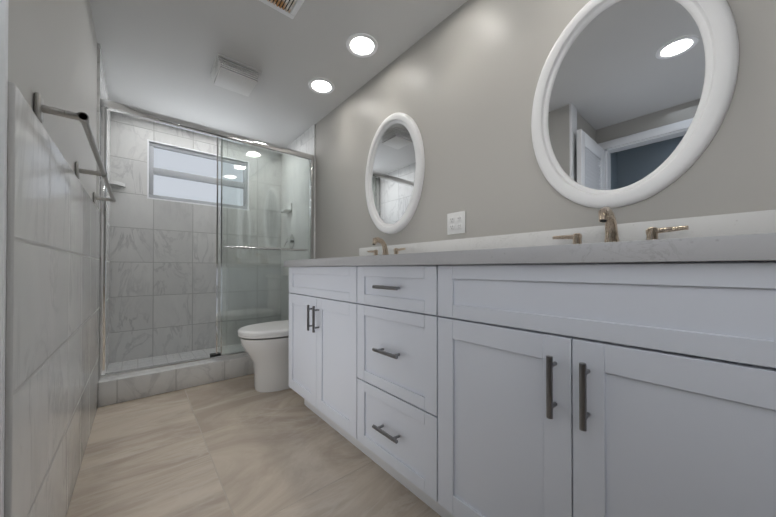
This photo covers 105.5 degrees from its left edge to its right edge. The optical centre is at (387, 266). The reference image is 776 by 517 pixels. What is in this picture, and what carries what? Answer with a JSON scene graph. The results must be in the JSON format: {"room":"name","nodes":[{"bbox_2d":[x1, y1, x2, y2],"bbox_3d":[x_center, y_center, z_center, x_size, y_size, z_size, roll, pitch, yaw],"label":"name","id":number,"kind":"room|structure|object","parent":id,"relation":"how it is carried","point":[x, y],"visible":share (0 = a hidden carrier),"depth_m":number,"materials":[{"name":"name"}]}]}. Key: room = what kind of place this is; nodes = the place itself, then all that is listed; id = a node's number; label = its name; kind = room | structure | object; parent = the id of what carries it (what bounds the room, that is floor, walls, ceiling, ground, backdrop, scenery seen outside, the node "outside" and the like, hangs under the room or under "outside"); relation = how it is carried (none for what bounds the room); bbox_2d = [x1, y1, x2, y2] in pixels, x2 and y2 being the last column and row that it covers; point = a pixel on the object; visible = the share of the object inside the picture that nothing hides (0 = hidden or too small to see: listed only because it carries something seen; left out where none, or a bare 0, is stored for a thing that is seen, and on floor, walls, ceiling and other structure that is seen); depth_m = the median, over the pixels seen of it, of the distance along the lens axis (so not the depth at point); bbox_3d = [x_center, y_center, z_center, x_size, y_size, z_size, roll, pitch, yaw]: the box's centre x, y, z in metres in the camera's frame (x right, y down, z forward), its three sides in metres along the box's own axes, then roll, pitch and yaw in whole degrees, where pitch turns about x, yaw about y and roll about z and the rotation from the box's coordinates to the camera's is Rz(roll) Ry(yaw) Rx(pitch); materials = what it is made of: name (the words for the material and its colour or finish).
{"room":"bathroom","nodes":[
{"label":"bathroom","id":0,"kind":"room"},
{"bbox_2d":[8,0,96,204],"bbox_3d":[-1.654,-0.259,1.556,0.120,2.250,2.690,0,-1,-40],"label":"wall","id":1,"kind":"structure","parent":0,"point":[52,52],"depth_m":0.98,"materials":[{"name":"white paint"}]},
{"bbox_2d":[0,0,8,516],"bbox_3d":[-0.781,-0.266,0.521,0.135,2.250,0.016,0,-1,-40],"label":"trim","id":2,"kind":"structure","parent":1,"relation":"attached to","point":[4,4],"depth_m":0.56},
{"bbox_2d":[4,81,98,516],"bbox_3d":[-1.264,0.254,1.194,0.013,1.220,1.640,0,-1,-40],"label":"tile wainscot","id":3,"kind":"structure","parent":1,"relation":"attached to","point":[52,301],"depth_m":0.78,"materials":[{"name":"tile"}]},
{"bbox_2d":[34,92,115,203],"bbox_3d":[-1.244,-0.396,1.241,0.096,0.064,1.280,0,-1,-40],"label":"towel rail","id":4,"kind":"object","parent":1,"relation":"attached to","point":[40,108],"visible":0.88,"depth_m":0.85,"materials":[{"name":"silver metal"}]},
{"bbox_2d":[96,44,110,381],"bbox_3d":[-2.094,-0.255,2.178,0.012,2.250,0.930,0,-1,-40],"label":"shower wall tile","id":5,"kind":"structure","parent":1,"relation":"attached to","point":[102,90],"depth_m":1.97,"materials":[{"name":"tile"}]},
{"bbox_2d":[109,180,125,187],"bbox_3d":[-2.319,-0.711,2.534,0.100,0.028,0.100,0,-1,-40],"label":"corner shelf","id":6,"kind":"object","parent":1,"relation":"attached to","point":[116,183],"visible":0.95,"depth_m":2.52,"materials":[{"name":"ceramic"}]},
{"bbox_2d":[109,111,280,362],"bbox_3d":[-1.865,-0.248,3.060,1.740,2.250,0.120,0,-1,-40],"label":"wall","id":7,"kind":"structure","parent":0,"point":[162,293],"depth_m":2.83,"materials":[{"name":"tile"}]},
{"bbox_2d":[147,139,248,210],"bbox_3d":[-1.891,-0.894,3.009,0.874,0.544,0.071,0,-1,-40],"label":"window","id":8,"kind":"structure","parent":7,"relation":"in","point":[175,173],"depth_m":2.95,"materials":[{"name":"glass"}]},
{"bbox_2d":[66,374,440,516],"bbox_3d":[-0.722,0.899,0.502,3.290,0.080,5.490,0,-1,-40],"label":"floor","id":9,"kind":"structure","parent":0,"point":[240,446],"depth_m":1.29,"materials":[{"name":"tile"}]},
{"bbox_2d":[106,344,244,372],"bbox_3d":[-1.585,0.852,2.720,1.476,0.045,0.750,0,-1,-40],"label":"shower floor","id":10,"kind":"structure","parent":9,"relation":"on","point":[140,363],"depth_m":2.64,"materials":[{"name":"tile"}]},
{"bbox_2d":[98,354,253,406],"bbox_3d":[-1.284,0.796,2.366,1.474,0.152,0.180,0,-1,-40],"label":"sill","id":11,"kind":"structure","parent":9,"relation":"on","point":[120,389],"depth_m":2.06,"materials":[{"name":"stone"}]},
{"bbox_2d":[100,99,313,378],"bbox_3d":[-1.290,-0.179,2.380,1.473,1.798,0.054,0,-1,-40],"label":"shower door frame","id":12,"kind":"structure","parent":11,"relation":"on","point":[109,105],"depth_m":2.03,"materials":[{"name":"silver metal"}]},
{"bbox_2d":[217,137,310,354],"bbox_3d":[-1.051,-0.162,2.583,0.788,1.720,0.030,0,-1,-40],"label":"glass shower door","id":13,"kind":"object","parent":12,"relation":"in","point":[289,206],"visible":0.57,"depth_m":2.54,"materials":[{"name":"clear glass"}]},
{"bbox_2d":[216,137,305,353],"bbox_3d":[-1.063,-0.162,2.547,0.732,1.720,0.072,0,-1,-40],"label":"rail","id":14,"kind":"object","parent":13,"relation":"attached to","point":[227,247],"visible":0.9,"depth_m":2.35,"materials":[{"name":"silver metal"}]},
{"bbox_2d":[238,320,289,391],"bbox_3d":[-0.722,0.474,2.260,0.773,0.795,0.420,0,-1,-40],"label":"toilet","id":15,"kind":"object","parent":9,"relation":"on","point":[265,345],"visible":0.44,"depth_m":2.04,"materials":[{"name":"ceramic"}]},
{"bbox_2d":[284,247,775,516],"bbox_3d":[0.209,0.430,1.287,0.612,0.868,1.950,0,-1,-40],"label":"bathroom vanity","id":16,"kind":"object","parent":9,"relation":"on","point":[611,367],"depth_m":0.67,"materials":[{"name":"wood"}]},
{"bbox_2d":[284,231,775,262],"bbox_3d":[0.217,-0.024,1.293,0.597,0.040,2.004,0,-1,-40],"label":"countertop","id":17,"kind":"structure","parent":16,"relation":"on","point":[735,240],"depth_m":0.63,"materials":[{"name":"white stone"}]},
{"bbox_2d":[367,237,404,254],"bbox_3d":[-0.044,-0.113,1.862,0.138,0.147,0.361,0,-1,-40],"label":"faucet","id":18,"kind":"object","parent":17,"relation":"on","point":[375,240],"depth_m":1.86,"materials":[{"name":"beige metal"}]},
{"bbox_2d":[553,207,688,243],"bbox_3d":[0.718,-0.119,0.962,0.138,0.147,0.361,0,-1,-40],"label":"faucet","id":19,"kind":"object","parent":17,"relation":"on","point":[606,215],"depth_m":0.95,"materials":[{"name":"beige metal"}]},
{"bbox_2d":[90,0,467,147],"bbox_3d":[-0.722,-1.431,0.518,3.290,0.080,5.490,0,-1,-40],"label":"ceiling","id":20,"kind":"structure","parent":0,"point":[159,56],"depth_m":1.90,"materials":[{"name":"paint"}]},
{"bbox_2d":[210,53,260,95],"bbox_3d":[-1.081,-1.339,2.094,0.270,0.082,0.270,0,-1,-40],"label":"ceiling exhaust fan","id":21,"kind":"object","parent":20,"relation":"attached to","point":[228,73],"visible":1,"depth_m":2.04,"materials":[{"name":"white plastic"}]},
{"bbox_2d":[259,0,304,18],"bbox_3d":[-0.506,-1.379,1.427,0.245,0.010,0.360,0,-1,-40],"label":"ceiling vent","id":22,"kind":"object","parent":20,"relation":"in","point":[285,7],"visible":1,"depth_m":1.56,"materials":[{"name":"white metal"}]},
{"bbox_2d":[308,78,334,93],"bbox_3d":[-0.507,-1.374,2.252,0.198,0.009,0.198,0,-1,-40],"label":"recessed light","id":23,"kind":"object","parent":20,"relation":"in","point":[321,85],"visible":1,"depth_m":2.24,"materials":[{"name":"white plastic"}]},
{"bbox_2d":[346,33,377,57],"bbox_3d":[-0.162,-1.377,1.844,0.198,0.009,0.198,0,-1,-40],"label":"recessed light","id":24,"kind":"object","parent":20,"relation":"in","point":[362,45],"visible":1,"depth_m":1.83,"materials":[{"name":"white plastic"}]},
{"bbox_2d":[315,0,775,258],"bbox_3d":[0.487,-0.259,1.534,0.120,2.250,5.490,0,-1,-40],"label":"wall","id":25,"kind":"structure","parent":0,"point":[458,86],"depth_m":1.42,"materials":[{"name":"paint"}]},
{"bbox_2d":[281,124,315,320],"bbox_3d":[-0.981,-0.248,3.166,0.012,2.250,0.860,0,-1,-40],"label":"shower wall tile","id":26,"kind":"structure","parent":25,"relation":"attached to","point":[305,142],"depth_m":3.15,"materials":[{"name":"tile"}]},
{"bbox_2d":[280,203,291,212],"bbox_3d":[-1.135,-0.652,3.275,0.085,0.100,0.150,0,-1,-40],"label":"shelf","id":27,"kind":"object","parent":26,"relation":"attached to","point":[284,210],"depth_m":3.25,"materials":[{"name":"ceramic"}]},
{"bbox_2d":[285,234,294,247],"bbox_3d":[-1.077,-0.282,3.216,0.068,0.150,0.150,0,-1,-40],"label":"shower valve","id":28,"kind":"object","parent":26,"relation":"attached to","point":[292,238],"depth_m":3.21,"materials":[{"name":"silver metal"}]},
{"bbox_2d":[365,112,424,233],"bbox_3d":[0.022,-0.616,1.968,0.030,0.794,0.574,0,-1,-40],"label":"mirror","id":29,"kind":"object","parent":25,"relation":"attached to","point":[394,174],"visible":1,"depth_m":1.95,"materials":[{"name":"clear glass"}]},
{"bbox_2d":[447,211,464,234],"bbox_3d":[0.363,-0.234,1.579,0.010,0.116,0.116,0,-1,-40],"label":"electrical outlet plate","id":30,"kind":"object","parent":25,"relation":"attached to","point":[455,222],"visible":1,"depth_m":1.57,"materials":[{"name":"white plastic"}]},
{"bbox_2d":[531,0,738,207],"bbox_3d":[0.801,-0.607,1.048,0.030,0.794,0.574,0,-1,-40],"label":"mirror","id":31,"kind":"object","parent":25,"relation":"attached to","point":[632,101],"visible":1,"depth_m":1.01,"materials":[{"name":"clear glass"}]}
]}

